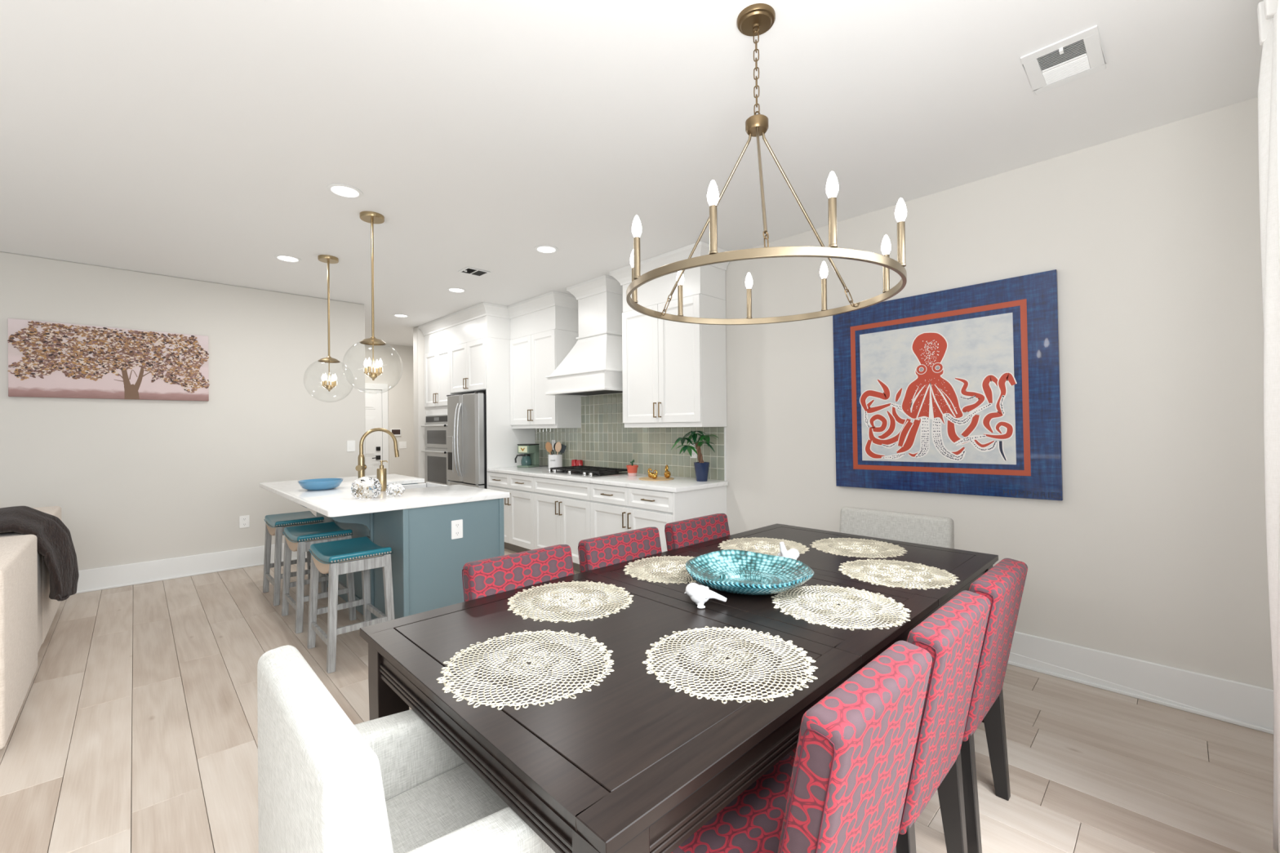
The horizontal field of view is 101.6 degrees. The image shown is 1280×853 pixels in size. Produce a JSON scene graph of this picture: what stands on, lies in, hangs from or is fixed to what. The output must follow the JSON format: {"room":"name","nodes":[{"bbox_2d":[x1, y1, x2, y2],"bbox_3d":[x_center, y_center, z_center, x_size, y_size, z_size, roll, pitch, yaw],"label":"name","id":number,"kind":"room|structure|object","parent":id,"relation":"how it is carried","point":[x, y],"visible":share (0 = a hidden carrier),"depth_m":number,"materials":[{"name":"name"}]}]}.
{"room":"dining room","nodes":[
{"label":"dining room","id":0,"kind":"room"},
{"bbox_2d":[0,251,365,570],"bbox_3d":[-5.049,0.017,4.291,5.119,2.832,0.120,0,0,-44],"label":"wall","id":1,"kind":"structure","parent":0,"point":[131,481],"depth_m":4.92,"materials":[{"name":"white paint"}]},
{"bbox_2d":[7,318,209,400],"bbox_3d":[-4.610,-0.554,4.611,1.252,0.628,0.036,0,0,-44],"label":"tree painting","id":2,"kind":"object","parent":1,"relation":"attached to","point":[46,359],"visible":1,"depth_m":4.54,"materials":[{"name":"pink fabric"}]},
{"bbox_2d":[75,542,306,594],"bbox_3d":[-5.023,1.327,4.285,5.143,0.194,0.146,0,0,-44],"label":"baseboard","id":3,"kind":"structure","parent":1,"relation":"attached to","point":[126,575],"depth_m":4.84,"materials":[{"name":"white wood"}]},
{"bbox_2d":[239,515,249,528],"bbox_3d":[-3.970,0.956,5.239,0.080,0.120,0.007,0,0,-44],"label":"wall outlet","id":4,"kind":"object","parent":1,"relation":"attached to","point":[244,521],"visible":1,"depth_m":5.24,"materials":[{"name":"white plastic"}]},
{"bbox_2d":[346,440,355,451],"bbox_3d":[-3.275,0.222,5.918,0.085,0.125,0.008,0,0,-44],"label":"light switch","id":5,"kind":"object","parent":1,"relation":"attached to","point":[350,444],"visible":1,"depth_m":5.91,"materials":[{"name":"white plastic"}]},
{"bbox_2d":[364,343,413,476],"bbox_3d":[-6.388,0.033,6.885,6.804,2.832,0.120,0,0,-44],"label":"wall","id":6,"kind":"structure","parent":0,"point":[397,366],"depth_m":8.97,"materials":[{"name":"white paint"}]},
{"bbox_2d":[364,382,388,475],"bbox_3d":[-4.635,0.355,8.432,1.098,2.140,0.093,0,0,-44],"label":"door","id":7,"kind":"structure","parent":6,"relation":"in","point":[376,411],"depth_m":8.70,"materials":[{"name":"white wood"}]},
{"bbox_2d":[390,428,400,435],"bbox_3d":[-4.176,0.102,8.928,0.170,0.120,0.022,0,0,-44],"label":"panel","id":8,"kind":"object","parent":6,"relation":"attached to","point":[397,432],"visible":0.88,"depth_m":8.93,"materials":[{"name":"white plastic"}]},
{"bbox_2d":[399,441,406,448],"bbox_3d":[-4.096,0.320,9.013,0.120,0.120,0.008,0,0,-44],"label":"light switch","id":9,"kind":"object","parent":6,"relation":"attached to","point":[402,444],"visible":1,"depth_m":9.01,"materials":[{"name":"white plastic"}]},
{"bbox_2d":[413,326,426,483],"bbox_3d":[-2.904,0.005,7.643,0.744,2.832,0.180,0,0,-44],"label":"wall","id":10,"kind":"structure","parent":0,"point":[420,411],"depth_m":7.36,"materials":[{"name":"white paint"}]},
{"bbox_2d":[0,0,1263,346],"bbox_3d":[-2.962,-1.469,3.410,6.904,0.100,9.900,0,0,-44],"label":"ceiling","id":11,"kind":"structure","parent":0,"point":[205,140],"depth_m":2.44,"materials":[{"name":"white paint"}]},
{"bbox_2d":[274,254,301,262],"bbox_3d":[-2.965,-1.413,4.395,0.190,0.007,0.190,0,0,-44],"label":"recessed light","id":12,"kind":"object","parent":11,"relation":"in","point":[282,257],"visible":1,"depth_m":4.38,"materials":[{"name":"white"}]},
{"bbox_2d":[317,254,340,391],"bbox_3d":[-2.615,-0.811,4.387,0.366,1.217,0.366,0,0,-44],"label":"globe pendant","id":13,"kind":"object","parent":11,"relation":"hanging from","point":[327,259],"visible":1,"depth_m":4.38,"materials":[{"name":"gold metal"}]},
{"bbox_2d":[326,183,362,198],"bbox_3d":[-1.788,-1.425,3.164,0.190,0.007,0.190,0,0,-44],"label":"recessed light","id":14,"kind":"object","parent":11,"relation":"in","point":[339,189],"visible":1,"depth_m":3.15,"materials":[{"name":"white"}]},
{"bbox_2d":[360,211,386,380],"bbox_3d":[-1.809,-0.824,3.533,0.366,1.208,0.366,0,0,-44],"label":"globe pendant","id":15,"kind":"object","parent":11,"relation":"hanging from","point":[371,217],"visible":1,"depth_m":3.53,"materials":[{"name":"gold metal"}]},
{"bbox_2d":[392,314,408,317],"bbox_3d":[-3.037,-1.408,6.633,0.190,0.007,0.190,0,0,-44],"label":"recessed light","id":16,"kind":"object","parent":11,"relation":"in","point":[395,315],"visible":1,"depth_m":6.62,"materials":[{"name":"white"}]},
{"bbox_2d":[446,287,466,292],"bbox_3d":[-1.911,-1.420,5.437,0.190,0.007,0.190,0,0,-44],"label":"recessed light","id":17,"kind":"object","parent":11,"relation":"in","point":[451,289],"visible":1,"depth_m":5.43,"materials":[{"name":"white"}]},
{"bbox_2d":[457,266,490,276],"bbox_3d":[-1.527,-1.418,4.808,0.230,0.020,0.196,0,0,-44],"label":"ceiling vent","id":18,"kind":"object","parent":11,"relation":"in","point":[475,272],"visible":1,"depth_m":4.80,"materials":[{"name":"white"}]},
{"bbox_2d":[534,244,558,253],"bbox_3d":[-0.757,-1.432,4.221,0.190,0.007,0.190,0,0,-44],"label":"recessed light","id":19,"kind":"object","parent":11,"relation":"in","point":[542,248],"visible":1,"depth_m":4.22,"materials":[{"name":"white"}]},
{"bbox_2d":[626,3,906,324],"bbox_3d":[0.422,-0.951,1.855,0.948,0.998,0.944,0,0,-44],"label":"chandelier","id":20,"kind":"object","parent":11,"relation":"hanging from","point":[757,19],"visible":1,"depth_m":1.79,"materials":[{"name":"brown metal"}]},
{"bbox_2d":[1020,24,1106,94],"bbox_3d":[1.697,-1.450,2.090,0.330,0.020,0.236,0,0,-44],"label":"ceiling vent","id":21,"kind":"object","parent":11,"relation":"in","point":[1077,55],"visible":1,"depth_m":2.08,"materials":[{"name":"white"}]},
{"bbox_2d":[0,548,1277,852],"bbox_3d":[-2.938,1.461,3.405,6.904,0.120,9.900,0,0,-44],"label":"floor","id":22,"kind":"structure","parent":0,"point":[135,730],"depth_m":2.21,"materials":[{"name":"brown wood"}]},
{"bbox_2d":[0,506,61,749],"bbox_3d":[-3.945,0.994,2.789,1.005,0.770,2.650,0,0,-44],"label":"sofa","id":23,"kind":"object","parent":22,"relation":"on","point":[28,612],"visible":0.84,"depth_m":2.53,"materials":[{"name":"fabric"}]},
{"bbox_2d":[0,506,79,600],"bbox_3d":[-3.951,0.799,3.082,0.870,0.611,0.700,0,0,-44],"label":"throw blanket","id":24,"kind":"object","parent":23,"relation":"on","point":[55,544],"visible":1,"depth_m":3.15,"materials":[{"name":"fur"}]},
{"bbox_2d":[262,511,327,605],"bbox_3d":[-2.899,1.077,4.379,0.370,0.652,0.502,0,0,-44],"label":"bar stool","id":25,"kind":"object","parent":22,"relation":"on","point":[275,524],"visible":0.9,"depth_m":4.30,"materials":[{"name":"grey wood"}]},
{"bbox_2d":[281,521,356,634],"bbox_3d":[-2.356,1.071,3.819,0.370,0.652,0.502,0,0,-44],"label":"bar stool","id":26,"kind":"object","parent":22,"relation":"on","point":[300,539],"visible":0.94,"depth_m":3.74,"materials":[{"name":"grey wood"}]},
{"bbox_2d":[306,536,394,673],"bbox_3d":[-1.796,1.065,3.241,0.370,0.652,0.502,0,0,-44],"label":"bar stool","id":27,"kind":"object","parent":22,"relation":"on","point":[336,557],"visible":0.98,"depth_m":3.17,"materials":[{"name":"grey wood"}]},
{"bbox_2d":[301,483,504,619],"bbox_3d":[-2.080,0.959,4.206,0.985,0.874,2.250,0,0,-44],"label":"kitchen island","id":28,"kind":"object","parent":22,"relation":"on","point":[427,564],"visible":0.41,"depth_m":3.45,"materials":[{"name":"teal wood"}]},
{"bbox_2d":[259,474,510,517],"bbox_3d":[-2.146,0.502,4.169,1.145,0.036,2.312,0,0,-44],"label":"island countertop","id":29,"kind":"structure","parent":28,"relation":"on","point":[339,501],"depth_m":3.58,"materials":[{"name":"white stone"}]},
{"bbox_2d":[297,478,343,490],"bbox_3d":[-2.467,0.450,4.038,0.304,0.072,0.304,0,0,-44],"label":"bowl","id":30,"kind":"object","parent":29,"relation":"on","point":[318,484],"visible":1,"depth_m":3.95,"materials":[{"name":"blue ceramic"}]},
{"bbox_2d":[351,476,381,498],"bbox_3d":[-1.837,0.407,3.500,0.203,0.145,0.173,-1,0,16],"label":"glass ornament","id":31,"kind":"object","parent":29,"relation":"on","point":[364,487],"visible":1,"depth_m":3.44,"materials":[{"name":"clear glass"}]},
{"bbox_2d":[355,427,399,478],"bbox_3d":[-2.146,0.247,4.263,0.344,0.474,0.116,0,0,-44],"label":"kitchen faucet","id":32,"kind":"object","parent":29,"relation":"on","point":[361,467],"visible":0.76,"depth_m":4.18,"materials":[{"name":"gold metal"}]},
{"bbox_2d":[357,454,364,478],"bbox_3d":[-2.232,0.354,4.183,0.060,0.262,0.060,0,0,-44],"label":"faucet","id":33,"kind":"object","parent":32,"relation":"attached to","point":[361,459],"depth_m":4.16,"materials":[{"name":"gold metal"}]},
{"bbox_2d":[377,460,387,491],"bbox_3d":[-1.934,0.368,3.914,0.071,0.227,0.066,0,0,-44],"label":"soap dispenser","id":34,"kind":"object","parent":29,"relation":"on","point":[381,472],"visible":0.85,"depth_m":3.89,"materials":[{"name":"gold metal"}]},
{"bbox_2d":[386,482,404,497],"bbox_3d":[-1.676,0.432,3.579,0.118,0.093,0.122,0,0,-12],"label":"glass ornament","id":35,"kind":"object","parent":29,"relation":"on","point":[394,490],"visible":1,"depth_m":3.54,"materials":[{"name":"clear glass"}]},
{"bbox_2d":[386,481,448,488],"bbox_3d":[-1.910,0.643,4.409,0.561,0.262,0.736,0,0,-44],"label":"farmhouse sink","id":36,"kind":"object","parent":29,"relation":"in","point":[428,484],"visible":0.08,"depth_m":4.74,"materials":[{"name":"white ceramic"}]},
{"bbox_2d":[451,519,462,539],"bbox_3d":[-1.221,0.687,3.486,0.078,0.124,0.007,0,0,-44],"label":"island outlet","id":37,"kind":"object","parent":28,"relation":"attached to","point":[456,525],"visible":1,"depth_m":3.48,"materials":[{"name":"white plastic"}]},
{"bbox_2d":[257,644,555,852],"bbox_3d":[-0.443,0.936,1.153,0.575,0.880,0.600,0,0,-44],"label":"armchair","id":38,"kind":"object","parent":22,"relation":"on","point":[327,783],"visible":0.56,"depth_m":0.98,"materials":[{"name":"fabric"}]},
{"bbox_2d":[424,346,462,448],"bbox_3d":[-2.526,0.133,7.288,0.690,2.335,0.843,0,0,-44],"label":"tall cabinet","id":39,"kind":"object","parent":22,"relation":"on","point":[437,363],"visible":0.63,"depth_m":7.06,"materials":[{"name":"white wood"}]},
{"bbox_2d":[421,414,450,484],"bbox_3d":[-2.562,0.335,7.251,0.654,0.970,0.773,0,0,-44],"label":"wall oven","id":40,"kind":"object","parent":39,"relation":"in","point":[436,426],"visible":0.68,"depth_m":7.06,"materials":[{"name":"silver metal"}]},
{"bbox_2d":[446,391,486,488],"bbox_3d":[-1.924,0.484,6.544,0.822,1.770,0.845,0,0,-44],"label":"refrigerator","id":41,"kind":"object","parent":22,"relation":"on","point":[466,413],"visible":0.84,"depth_m":6.18,"materials":[{"name":"silver metal"}]},
{"bbox_2d":[485,337,535,488],"bbox_3d":[-1.550,0.175,6.309,0.651,2.440,0.022,0,0,-44],"label":"panel","id":42,"kind":"object","parent":22,"relation":"on","point":[502,440],"visible":0.35,"depth_m":6.20,"materials":[{"name":"white"}]},
{"bbox_2d":[487,471,535,552],"bbox_3d":[-1.210,0.956,5.935,0.689,0.872,0.974,0,0,-44],"label":"base cabinet","id":43,"kind":"object","parent":22,"relation":"on","point":[518,508],"visible":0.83,"depth_m":5.62,"materials":[{"name":"white wood"}]},
{"bbox_2d":[462,544,573,601],"bbox_3d":[-0.306,0.937,1.899,0.460,0.879,0.556,0,0,-44],"label":"dining chair","id":44,"kind":"object","parent":22,"relation":"on","point":[497,575],"visible":0.18,"depth_m":2.00,"materials":[{"name":"red fabric"}]},
{"bbox_2d":[533,476,591,572],"bbox_3d":[-0.548,0.949,5.251,0.689,0.872,0.927,0,0,-44],"label":"base cabinet","id":45,"kind":"object","parent":22,"relation":"on","point":[562,508],"visible":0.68,"depth_m":5.01,"materials":[{"name":"white wood"}]},
{"bbox_2d":[577,527,662,573],"bbox_3d":[0.079,0.934,2.271,0.460,0.879,0.556,0,0,-44],"label":"dining chair","id":46,"kind":"object","parent":22,"relation":"on","point":[596,553],"visible":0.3,"depth_m":2.37,"materials":[{"name":"red fabric"}]},
{"bbox_2d":[590,483,726,552],"bbox_3d":[0.134,0.942,4.550,0.693,0.872,1.024,0,0,-44],"label":"base cabinet","id":47,"kind":"object","parent":22,"relation":"on","point":[614,509],"depth_m":4.28,"materials":[{"name":"white wood"}]},
{"bbox_2d":[486,465,728,493],"bbox_3d":[-0.519,0.492,5.230,0.657,0.036,2.953,0,0,-44],"label":"countertop","id":48,"kind":"structure","parent":47,"relation":"on","point":[676,485],"depth_m":4.53,"materials":[{"name":"white stone"}]},
{"bbox_2d":[515,444,539,467],"bbox_3d":[-1.346,0.346,6.221,0.196,0.274,0.226,-1,0,28],"label":"coffee maker","id":49,"kind":"object","parent":48,"relation":"on","point":[531,458],"visible":1,"depth_m":6.16,"materials":[{"name":"green plastic"}]},
{"bbox_2d":[547,453,562,468],"bbox_3d":[-0.974,0.400,5.993,0.167,0.158,0.164,0,0,-44],"label":"utensil crock","id":50,"kind":"object","parent":48,"relation":"on","point":[554,460],"visible":0.94,"depth_m":5.92,"materials":[{"name":"white ceramic"}]},
{"bbox_2d":[545,442,552,454],"bbox_3d":[-1.040,0.323,6.020,0.102,0.289,0.012,0,0,6],"label":"wooden spoon","id":51,"kind":"object","parent":50,"relation":"in","point":[548,446],"visible":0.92,"depth_m":6.02,"materials":[{"name":"brown wood"}]},
{"bbox_2d":[555,441,561,454],"bbox_3d":[-0.935,0.321,5.970,0.075,0.291,0.012,0,0,7],"label":"wooden spoon","id":52,"kind":"object","parent":50,"relation":"in","point":[557,446],"visible":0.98,"depth_m":5.97,"materials":[{"name":"beige wood"}]},
{"bbox_2d":[560,444,566,454],"bbox_3d":[-0.891,0.332,5.982,0.105,0.270,0.011,0,0,6],"label":"spatula","id":53,"kind":"object","parent":50,"relation":"in","point":[563,446],"visible":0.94,"depth_m":5.98,"materials":[{"name":"black plastic"}]},
{"bbox_2d":[571,459,577,466],"bbox_3d":[-0.732,0.424,5.858,0.074,0.106,0.074,0,0,-44],"label":"shaker","id":54,"kind":"object","parent":48,"relation":"on","point":[573,461],"visible":0.57,"depth_m":5.83,"materials":[{"name":"red ceramic"}]},
{"bbox_2d":[576,459,582,466],"bbox_3d":[-0.669,0.423,5.793,0.074,0.106,0.074,0,0,-44],"label":"shaker","id":55,"kind":"object","parent":48,"relation":"on","point":[579,462],"visible":0.69,"depth_m":5.76,"materials":[{"name":"red ceramic"}]},
{"bbox_2d":[542,465,627,478],"bbox_3d":[-0.535,0.448,5.248,0.520,0.052,0.830,0,0,-44],"label":"gas cooktop","id":56,"kind":"object","parent":48,"relation":"in","point":[591,472],"visible":0.98,"depth_m":5.11,"materials":[{"name":"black metal"}]},
{"bbox_2d":[626,459,638,475],"bbox_3d":[-0.073,0.391,4.965,0.114,0.157,0.114,0,0,-44],"label":"potted cactus","id":57,"kind":"object","parent":48,"relation":"on","point":[632,469],"visible":1,"depth_m":4.93,"materials":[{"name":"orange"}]},
{"bbox_2d":[626,465,638,473],"bbox_3d":[-0.073,0.405,4.965,0.114,0.070,0.114,0,0,-44],"label":"pot","id":58,"kind":"object","parent":57,"relation":"attached to","point":[631,468],"depth_m":4.92,"materials":[{"name":"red ceramic"}]},
{"bbox_2d":[627,472,636,475],"bbox_3d":[-0.073,0.455,4.965,0.088,0.030,0.088,0,0,-44],"label":"pot","id":59,"kind":"object","parent":57,"relation":"on","point":[628,473],"depth_m":4.93,"materials":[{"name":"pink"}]},
{"bbox_2d":[638,476,674,480],"bbox_3d":[0.145,0.464,4.640,0.316,0.007,0.316,0,0,-44],"label":"round board","id":60,"kind":"object","parent":48,"relation":"on","point":[646,478],"visible":0.77,"depth_m":4.59,"materials":[{"name":"brown wood"}]},
{"bbox_2d":[647,468,655,477],"bbox_3d":[0.104,0.417,4.685,0.072,0.086,0.043,-1,0,16],"label":"bird","id":61,"kind":"object","parent":60,"relation":"on","point":[649,469],"visible":0.66,"depth_m":4.68},
{"bbox_2d":[649,469,657,479],"bbox_3d":[0.122,0.419,4.574,0.068,0.081,0.040,-1,0,16],"label":"bird","id":62,"kind":"object","parent":60,"relation":"on","point":[654,476],"visible":1,"depth_m":4.56},
{"bbox_2d":[663,465,671,478],"bbox_3d":[0.245,0.401,4.632,0.058,0.116,0.098,0,0,-14],"label":"bird","id":63,"kind":"object","parent":60,"relation":"on","point":[667,473],"visible":1,"depth_m":4.62},
{"bbox_2d":[671,431,718,481],"bbox_3d":[0.473,0.250,4.439,0.412,0.429,0.302,-1,0,15],"label":"potted plant","id":64,"kind":"object","parent":48,"relation":"on","point":[701,468],"visible":1,"depth_m":4.42,"materials":[{"name":"green plant"}]},
{"bbox_2d":[360,523,998,852],"bbox_3d":[0.408,0.991,2.021,2.402,0.760,1.170,0,0,-44],"label":"dining table","id":65,"kind":"object","parent":22,"relation":"on","point":[632,763],"visible":0.72,"depth_m":1.23,"materials":[{"name":"black wood"}]},
{"bbox_2d":[436,629,613,710],"bbox_3d":[-0.290,0.614,1.353,0.447,0.002,0.448,0,0,-3],"label":"placemat","id":66,"kind":"object","parent":65,"relation":"on","point":[469,699],"visible":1,"depth_m":1.33,"materials":[{"name":"beige fabric"}]},
{"bbox_2d":[506,580,633,622],"bbox_3d":[-0.244,0.614,1.859,0.447,0.002,0.448,0,0,-13],"label":"placemat","id":67,"kind":"object","parent":65,"relation":"on","point":[559,591],"visible":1,"depth_m":1.83,"materials":[{"name":"beige fabric"}]},
{"bbox_2d":[622,555,697,584],"bbox_3d":[0.146,0.612,2.253,0.448,0.002,0.447,0,0,-43],"label":"placemat","id":68,"kind":"object","parent":65,"relation":"on","point":[633,572],"visible":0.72,"depth_m":2.23,"materials":[{"name":"beige fabric"}]},
{"bbox_2d":[684,582,726,608],"bbox_3d":[0.223,0.571,1.772,0.145,0.081,0.064,0,0,-2],"label":"bird","id":69,"kind":"object","parent":65,"relation":"on","point":[699,594],"visible":1,"depth_m":1.75},
{"bbox_2d":[642,626,817,703],"bbox_3d":[0.232,0.610,1.368,0.448,0.002,0.447,0,0,7],"label":"placemat","id":70,"kind":"object","parent":65,"relation":"on","point":[806,664],"visible":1,"depth_m":1.34,"materials":[{"name":"beige fabric"}]},
{"bbox_2d":[685,549,814,595],"bbox_3d":[0.423,0.567,1.995,0.478,0.087,0.479,0,0,-44],"label":"decorative bowl","id":71,"kind":"object","parent":65,"relation":"on","point":[728,571],"visible":1,"depth_m":2.06,"materials":[{"name":"teal ceramic"}]},
{"bbox_2d":[717,537,809,555],"bbox_3d":[0.624,0.609,2.650,0.448,0.002,0.447,-1,0,37],"label":"placemat","id":72,"kind":"object","parent":65,"relation":"on","point":[746,543],"visible":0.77,"depth_m":2.67,"materials":[{"name":"beige fabric"}]},
{"bbox_2d":[777,542,799,559],"bbox_3d":[0.646,0.552,2.254,0.097,0.113,0.067,0,0,-14],"label":"bird","id":73,"kind":"object","parent":65,"relation":"on","point":[793,553],"visible":0.62,"depth_m":2.23},
{"bbox_2d":[770,584,911,630],"bbox_3d":[0.678,0.607,1.777,0.447,0.002,0.448,-1,0,37],"label":"placemat","id":74,"kind":"object","parent":65,"relation":"on","point":[833,603],"visible":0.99,"depth_m":1.75,"materials":[{"name":"beige fabric"}]},
{"bbox_2d":[809,537,907,558],"bbox_3d":[1.089,0.605,2.614,0.448,0.002,0.447,-1,0,27],"label":"placemat","id":75,"kind":"object","parent":65,"relation":"on","point":[859,547],"visible":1,"depth_m":2.60,"materials":[{"name":"beige fabric"}]},
{"bbox_2d":[838,559,960,590],"bbox_3d":[1.055,0.604,2.155,0.447,0.002,0.448,0,0,-23],"label":"placemat","id":76,"kind":"object","parent":65,"relation":"on","point":[859,565],"visible":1,"depth_m":2.14,"materials":[{"name":"beige fabric"}]},
{"bbox_2d":[664,513,729,551],"bbox_3d":[0.479,0.932,2.659,0.460,0.879,0.556,0,0,-44],"label":"dining chair","id":77,"kind":"object","parent":22,"relation":"on","point":[680,534],"visible":0.23,"depth_m":2.75,"materials":[{"name":"red fabric"}]},
{"bbox_2d":[671,640,932,852],"bbox_3d":[0.301,0.930,1.200,0.460,0.879,0.556,0,0,-44],"label":"dining chair","id":78,"kind":"object","parent":22,"relation":"on","point":[844,788],"visible":0.7,"depth_m":1.00,"materials":[{"name":"red fabric"}]},
{"bbox_2d":[787,590,990,852],"bbox_3d":[0.670,0.928,1.557,0.460,0.879,0.556,0,0,-44],"label":"dining chair","id":79,"kind":"object","parent":22,"relation":"on","point":[953,635],"visible":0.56,"depth_m":1.34,"materials":[{"name":"red fabric"}]},
{"bbox_2d":[840,506,954,548],"bbox_3d":[1.263,0.925,2.788,0.575,0.880,0.600,0,0,-44],"label":"armchair","id":80,"kind":"object","parent":22,"relation":"on","point":[933,531],"visible":0.07,"depth_m":2.90,"materials":[{"name":"fabric"}]},
{"bbox_2d":[960,558,1027,852],"bbox_3d":[1.054,0.925,1.929,0.460,0.879,0.556,0,0,-44],"label":"dining chair","id":81,"kind":"object","parent":22,"relation":"on","point":[1003,584],"visible":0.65,"depth_m":1.69,"materials":[{"name":"red fabric"}]},
{"bbox_2d":[535,97,1273,689],"bbox_3d":[-0.504,-0.019,5.777,0.132,2.832,9.900,0,0,-44],"label":"wall","id":82,"kind":"structure","parent":0,"point":[1153,549],"depth_m":2.71,"materials":[{"name":"white paint"}]},
{"bbox_2d":[449,337,485,394],"bbox_3d":[-1.910,-0.736,6.646,0.690,0.610,0.945,0,0,-44],"label":"upper cabinet","id":83,"kind":"object","parent":82,"relation":"attached to","point":[468,360],"visible":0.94,"depth_m":6.40,"materials":[{"name":"white wood"}]},
{"bbox_2d":[418,290,577,335],"bbox_3d":[-1.973,-1.356,6.386,2.927,0.128,0.515,-1,0,33],"label":"trim","id":84,"kind":"structure","parent":82,"relation":"attached to","point":[553,298],"depth_m":6.10,"materials":[{"name":"white wood"}]},
{"bbox_2d":[509,328,581,428],"bbox_3d":[-1.126,-0.514,6.058,0.385,1.070,0.934,0,0,-44],"label":"upper cabinet","id":85,"kind":"object","parent":82,"relation":"attached to","point":[534,357],"visible":0.96,"depth_m":5.84,"materials":[{"name":"white wood"}]},
{"bbox_2d":[551,440,555,449],"bbox_3d":[-1.031,0.221,6.225,0.007,0.120,0.075,0,0,-44],"label":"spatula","id":86,"kind":"object","parent":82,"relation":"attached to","point":[553,442],"visible":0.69,"depth_m":6.23,"materials":[{"name":"white plastic"}]},
{"bbox_2d":[424,265,725,353],"bbox_3d":[-1.161,-1.239,5.902,0.647,0.377,4.755,0,0,-44],"label":"trim","id":87,"kind":"structure","parent":82,"relation":"attached to","point":[708,280],"depth_m":5.73,"materials":[{"name":"white wood"}]},
{"bbox_2d":[545,291,622,396],"bbox_3d":[-0.476,-0.884,5.287,0.518,1.100,0.964,0,0,-44],"label":"range hood","id":88,"kind":"object","parent":82,"relation":"attached to","point":[593,366],"visible":0.77,"depth_m":5.13,"materials":[{"name":"white wood"}]},
{"bbox_2d":[566,274,622,300],"bbox_3d":[-0.403,-1.372,5.297,0.391,0.128,0.620,0,0,-44],"label":"trim","id":89,"kind":"structure","parent":88,"relation":"attached to","point":[603,283],"depth_m":5.13,"materials":[{"name":"white wood"}]},
{"bbox_2d":[609,240,729,285],"bbox_3d":[0.249,-1.378,4.603,0.421,0.128,1.096,0,0,-44],"label":"trim","id":90,"kind":"structure","parent":82,"relation":"attached to","point":[623,275],"depth_m":4.37,"materials":[{"name":"white wood"}]},
{"bbox_2d":[622,293,726,427],"bbox_3d":[0.271,-0.528,4.616,0.385,1.070,0.926,0,0,-44],"label":"upper cabinet","id":91,"kind":"object","parent":82,"relation":"attached to","point":[674,373],"visible":0.9,"depth_m":4.39,"materials":[{"name":"white wood"}]},
{"bbox_2d":[689,444,697,457],"bbox_3d":[0.479,0.220,4.667,0.007,0.125,0.080,0,0,-44],"label":"backsplash outlet","id":92,"kind":"object","parent":82,"relation":"attached to","point":[694,455],"visible":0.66,"depth_m":4.66,"materials":[{"name":"white plastic"}]},
{"bbox_2d":[832,269,1062,500],"bbox_3d":[1.827,-0.212,3.264,0.034,1.276,1.285,0,-1,-44],"label":"painting","id":93,"kind":"object","parent":82,"relation":"attached to","point":[954,390],"visible":1,"depth_m":3.16,"materials":[{"name":"blue paint"}]},
{"bbox_2d":[1007,631,1273,734],"bbox_3d":[1.803,1.268,3.307,0.028,0.194,3.060,0,0,-44],"label":"baseboard","id":94,"kind":"structure","parent":82,"relation":"attached to","point":[1240,704],"depth_m":2.57,"materials":[{"name":"white"}]},
{"bbox_3d":[0.465,-0.038,-0.190,6.804,2.832,0.120,0,0,-44],"label":"wall","id":95,"kind":"structure","parent":0,"visible":0},
{"bbox_3d":[0.874,-1.367,0.426,3.260,0.021,0.176,0,0,-44],"label":"curtain rod","id":96,"kind":"object","parent":95,"relation":"attached to","visible":0},
{"bbox_2d":[1257,0,1279,852],"bbox_3d":[1.804,-0.003,1.424,0.658,2.698,0.107,0,0,-44],"label":"window curtain","id":97,"kind":"object","parent":96,"relation":"hanging from","point":[1268,11],"visible":1,"depth_m":1.56,"materials":[{"name":"white fabric"}]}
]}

